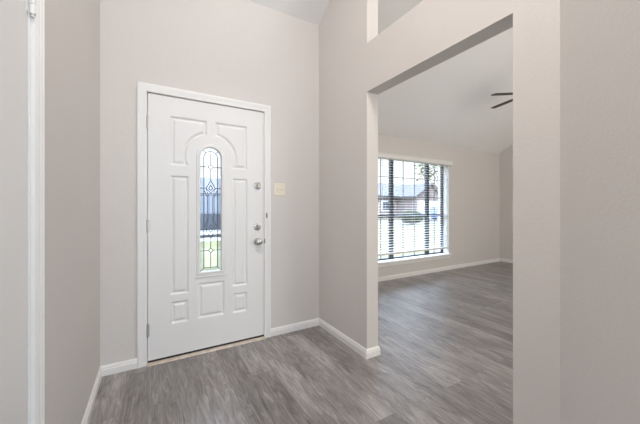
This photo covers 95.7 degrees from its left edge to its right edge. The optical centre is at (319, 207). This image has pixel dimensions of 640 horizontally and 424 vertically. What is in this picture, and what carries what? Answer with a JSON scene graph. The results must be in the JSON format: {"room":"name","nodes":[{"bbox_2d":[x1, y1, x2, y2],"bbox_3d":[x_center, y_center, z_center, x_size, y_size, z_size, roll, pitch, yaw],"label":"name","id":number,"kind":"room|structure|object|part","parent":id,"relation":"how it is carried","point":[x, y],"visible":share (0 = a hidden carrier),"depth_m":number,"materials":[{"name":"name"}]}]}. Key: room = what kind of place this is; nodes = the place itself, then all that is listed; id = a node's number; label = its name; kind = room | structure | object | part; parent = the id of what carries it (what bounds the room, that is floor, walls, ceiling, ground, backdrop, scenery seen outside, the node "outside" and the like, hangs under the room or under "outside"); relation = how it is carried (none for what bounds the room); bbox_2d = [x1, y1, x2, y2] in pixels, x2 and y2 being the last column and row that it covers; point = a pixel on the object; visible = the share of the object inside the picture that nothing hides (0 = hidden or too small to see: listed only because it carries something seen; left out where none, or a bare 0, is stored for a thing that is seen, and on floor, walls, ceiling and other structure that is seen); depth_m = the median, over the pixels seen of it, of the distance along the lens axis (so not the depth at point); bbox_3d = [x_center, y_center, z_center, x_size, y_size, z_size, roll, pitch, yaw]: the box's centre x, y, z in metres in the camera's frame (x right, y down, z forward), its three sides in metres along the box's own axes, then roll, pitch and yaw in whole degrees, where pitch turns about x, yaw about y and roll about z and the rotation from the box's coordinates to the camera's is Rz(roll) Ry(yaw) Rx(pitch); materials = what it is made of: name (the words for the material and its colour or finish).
{"room":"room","nodes":[
{"label":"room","id":0,"kind":"room"},
{"bbox_2d":[45,0,99,423],"bbox_3d":[-0.077,-1.019,-0.610,0.120,4.400,6.024,0,0,-30],"label":"wall","id":1,"kind":"structure","parent":0,"point":[72,27],"depth_m":1.32,"materials":[{"name":"white paint"}]},
{"bbox_2d":[0,0,44,423],"bbox_3d":[-0.694,0.130,0.512,0.181,2.101,0.900,0,0,-30],"label":"door","id":2,"kind":"structure","parent":1,"relation":"in","point":[22,22],"depth_m":0.81,"materials":[{"name":"white paint"}]},
{"bbox_3d":[-0.660,0.130,0.531,0.020,2.101,0.900,0,0,-30],"label":"casing","id":3,"kind":"part","parent":2,"relation":"part of","materials":[{"name":"white"}]},
{"bbox_2d":[81,358,136,423],"bbox_3d":[-1.121,1.146,1.527,0.222,0.070,1.281,0,0,-30],"label":"baseboard","id":4,"kind":"structure","parent":1,"relation":"attached to","point":[122,366],"depth_m":2.03,"materials":[{"name":"white"}]},
{"bbox_2d":[100,0,318,365],"bbox_3d":[-0.879,-0.344,2.501,1.920,3.050,0.160,0,0,-30],"label":"wall","id":5,"kind":"structure","parent":0,"point":[243,50],"depth_m":2.38,"materials":[{"name":"white paint"}]},
{"bbox_2d":[137,81,270,368],"bbox_3d":[-0.928,0.127,2.438,1.031,2.107,0.220,0,0,-30],"label":"door","id":6,"kind":"structure","parent":5,"relation":"in","point":[184,311],"depth_m":2.34,"materials":[{"name":"white paint"}]},
{"bbox_3d":[-0.909,0.016,2.408,0.228,1.083,0.040,0,0,-30],"label":"glass moulding","id":7,"kind":"part","parent":6,"relation":"part of","materials":[{"name":"clear glass"}]},
{"bbox_3d":[-0.546,0.304,2.571,0.066,0.066,0.065,0,0,-30],"label":"knob","id":8,"kind":"part","parent":6,"relation":"part of","materials":[{"name":"silver metal"}]},
{"bbox_2d":[274,183,284,195],"bbox_3d":[-0.375,-0.168,2.694,0.115,0.114,0.012,0,0,-30],"label":"light switch","id":9,"kind":"object","parent":5,"relation":"attached to","point":[279,188],"visible":1,"depth_m":2.69,"materials":[{"name":"beige plastic"}]},
{"bbox_2d":[88,261,512,423],"bbox_3d":[2.764,1.241,1.514,7.300,0.120,7.240,0,0,-30],"label":"floor","id":10,"kind":"structure","parent":0,"point":[445,338],"depth_m":2.06,"materials":[{"name":"grey laminate"}]},
{"bbox_2d":[271,318,380,358],"bbox_3d":[-0.236,1.146,2.918,0.647,0.070,1.758,0,0,-30],"label":"baseboard","id":11,"kind":"structure","parent":10,"relation":"on","point":[374,351],"depth_m":2.66,"materials":[{"name":"white"}]},
{"bbox_2d":[249,0,512,153],"bbox_3d":[2.684,-2.138,1.601,7.450,2.243,7.470,0,0,-30],"label":"ceiling","id":12,"kind":"structure","parent":0,"point":[450,102],"depth_m":4.29,"materials":[{"name":"white paint"}]},
{"bbox_2d":[491,92,512,108],"bbox_3d":[2.817,-1.856,3.923,1.017,0.738,1.004,0,0,-30],"label":"ceiling fan","id":13,"kind":"object","parent":12,"relation":"hanging from","point":[494,94],"visible":0.06,"depth_m":4.07,"materials":[{"name":"brown wood"}]},
{"bbox_3d":[2.470,-1.514,3.860,0.358,0.038,0.100,0,0,-5],"label":"blade","id":14,"kind":"part","parent":13,"relation":"part of","materials":[{"name":"brown wood"}]},
{"bbox_3d":[2.678,-1.514,4.213,0.100,0.038,0.358,0,0,-23],"label":"blade","id":15,"kind":"part","parent":13,"relation":"part of","materials":[{"name":"brown wood"}]},
{"bbox_2d":[378,134,499,276],"bbox_3d":[1.776,-0.069,5.243,5.198,2.500,0.240,0,0,-30],"label":"wall","id":16,"kind":"structure","parent":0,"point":[474,175],"depth_m":5.74,"materials":[{"name":"white paint"}]},
{"bbox_2d":[378,159,451,267],"bbox_3d":[1.640,0.053,5.098,1.900,1.805,0.203,0,0,-30],"label":"window","id":17,"kind":"structure","parent":16,"relation":"attached to","point":[391,260],"depth_m":5.29,"materials":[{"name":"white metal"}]},
{"bbox_3d":[1.601,0.145,5.165,1.730,0.042,0.040,0,0,-30],"label":"meeting rail","id":18,"kind":"part","parent":17,"relation":"part of","materials":[{"name":"brown metal"}]},
{"bbox_3d":[1.650,0.916,5.081,1.900,0.079,0.163,0,0,-30],"label":"sill","id":19,"kind":"part","parent":17,"relation":"part of","materials":[{"name":"white"}]},
{"bbox_2d":[378,152,452,255],"bbox_3d":[1.665,-0.044,5.055,1.890,1.650,0.140,0,0,-30],"label":"blind","id":20,"kind":"object","parent":16,"relation":"attached to","point":[386,156],"visible":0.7,"depth_m":5.00,"materials":[{"name":"white plastic"}]},
{"bbox_3d":[1.644,-0.019,5.091,1.362,1.560,0.056,0,0,-30],"label":"ladder cord","id":21,"kind":"part","parent":20,"relation":"part of","materials":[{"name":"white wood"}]},
{"bbox_3d":[1.644,0.765,5.091,1.776,0.032,0.052,0,0,-30],"label":"rail","id":22,"kind":"part","parent":20,"relation":"part of","materials":[{"name":"white plastic"}]},
{"bbox_2d":[378,258,512,281],"bbox_3d":[3.065,1.146,2.892,5.033,0.070,5.120,0,0,-30],"label":"baseboard","id":23,"kind":"structure","parent":16,"relation":"attached to","point":[396,276],"depth_m":5.34,"materials":[{"name":"white"}]},
{"bbox_2d":[319,0,559,423],"bbox_3d":[0.290,-1.019,2.514,0.115,4.400,2.985,0,0,-30],"label":"wall partition","id":24,"kind":"structure","parent":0,"point":[357,64],"depth_m":1.72,"materials":[{"name":"white paint"}]},
{"bbox_2d":[500,144,512,259],"bbox_3d":[5.306,-1.019,4.195,0.150,4.400,5.120,0,0,-30],"label":"wall","id":25,"kind":"structure","parent":0,"point":[506,157],"depth_m":6.25,"materials":[{"name":"white paint"}]},
{"bbox_2d":[560,0,639,423],"bbox_3d":[1.637,-1.019,-0.732,0.548,4.400,4.080,0,0,-23],"label":"wall","id":26,"kind":"structure","parent":0,"point":[600,39],"depth_m":0.96,"materials":[{"name":"white paint"}]},
{"label":"outside","id":27,"kind":"structure","parent":0,"visible":0},
{"bbox_2d":[200,232,220,241],"bbox_3d":[-4.183,1.410,9.286,5.100,0.162,12.740,0,0,-30],"label":"driveway","id":28,"kind":"structure","parent":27,"point":[204,236],"depth_m":13.26,"materials":[{"name":"concrete"}]},
{"bbox_2d":[200,195,220,229],"bbox_3d":[-5.315,0.384,13.336,4.915,1.890,1.994,0,0,-38],"label":"suv","id":29,"kind":"object","parent":28,"relation":"on","point":[203,198],"visible":0.06,"depth_m":12.60,"materials":[{"name":"metal"}]},
{"bbox_3d":[-5.801,-0.146,12.955,3.520,0.750,1.830,0,0,-38],"label":"cabin glass","id":30,"kind":"part","parent":29,"relation":"part of","materials":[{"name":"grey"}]},
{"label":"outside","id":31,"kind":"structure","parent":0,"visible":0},
{"bbox_2d":[200,218,437,270],"bbox_3d":[-15.618,1.441,56.713,150.000,0.200,106.240,0,0,-30],"label":"lawn","id":32,"kind":"structure","parent":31,"point":[204,245],"depth_m":10.48,"materials":[{"name":"green plant"}]},
{"bbox_2d":[200,178,220,194],"bbox_3d":[-12.498,-1.134,34.433,15.800,4.950,12.900,0,0,-30],"label":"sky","id":33,"kind":"structure","parent":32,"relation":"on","point":[204,182],"depth_m":32.98,"materials":[{"name":"grey"}]},
{"bbox_2d":[378,183,437,217],"bbox_3d":[8.602,-1.134,40.916,17.800,4.950,12.900,0,0,-30],"label":"house","id":34,"kind":"structure","parent":32,"relation":"on","point":[408,202],"depth_m":37.35,"materials":[{"name":"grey brick"}]},
{"bbox_3d":[8.440,-0.209,37.215,1.200,1.100,0.014,0,0,-30],"label":"pane","id":35,"kind":"part","parent":34,"relation":"part of","materials":[{"name":"clear glass"}]},
{"bbox_2d":[400,210,423,224],"bbox_3d":[7.032,0.784,22.118,1.796,1.133,1.850,0,0,-30],"label":"bush","id":36,"kind":"object","parent":32,"relation":"on","point":[412,211],"visible":0.59,"depth_m":21.75,"materials":[{"name":"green plant"}]},
{"bbox_2d":[413,164,437,190],"bbox_3d":[9.934,-1.857,23.013,4.833,6.500,4.460,0,0,-30],"label":"tree","id":37,"kind":"object","parent":32,"relation":"on","point":[422,166],"visible":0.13,"depth_m":23.43,"materials":[{"name":"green plant"}]},
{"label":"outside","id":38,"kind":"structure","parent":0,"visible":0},
{"bbox_2d":[200,218,437,231],"bbox_3d":[2.665,1.496,25.262,150.000,0.190,8.000,0,0,-30],"label":"street","id":39,"kind":"structure","parent":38,"point":[400,220],"depth_m":27.02,"materials":[{"name":"grey asphalt"}]},
{"bbox_2d":[416,207,437,220],"bbox_3d":[12.262,0.656,31.650,4.615,1.490,1.864,0,0,-30],"label":"car","id":40,"kind":"object","parent":39,"relation":"on","point":[421,210],"visible":0.24,"depth_m":30.64,"materials":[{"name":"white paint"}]},
{"bbox_3d":[11.975,0.226,31.483,2.750,0.550,1.700,0,0,-30],"label":"cabin glass","id":41,"kind":"part","parent":40,"relation":"part of","materials":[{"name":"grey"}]}
]}

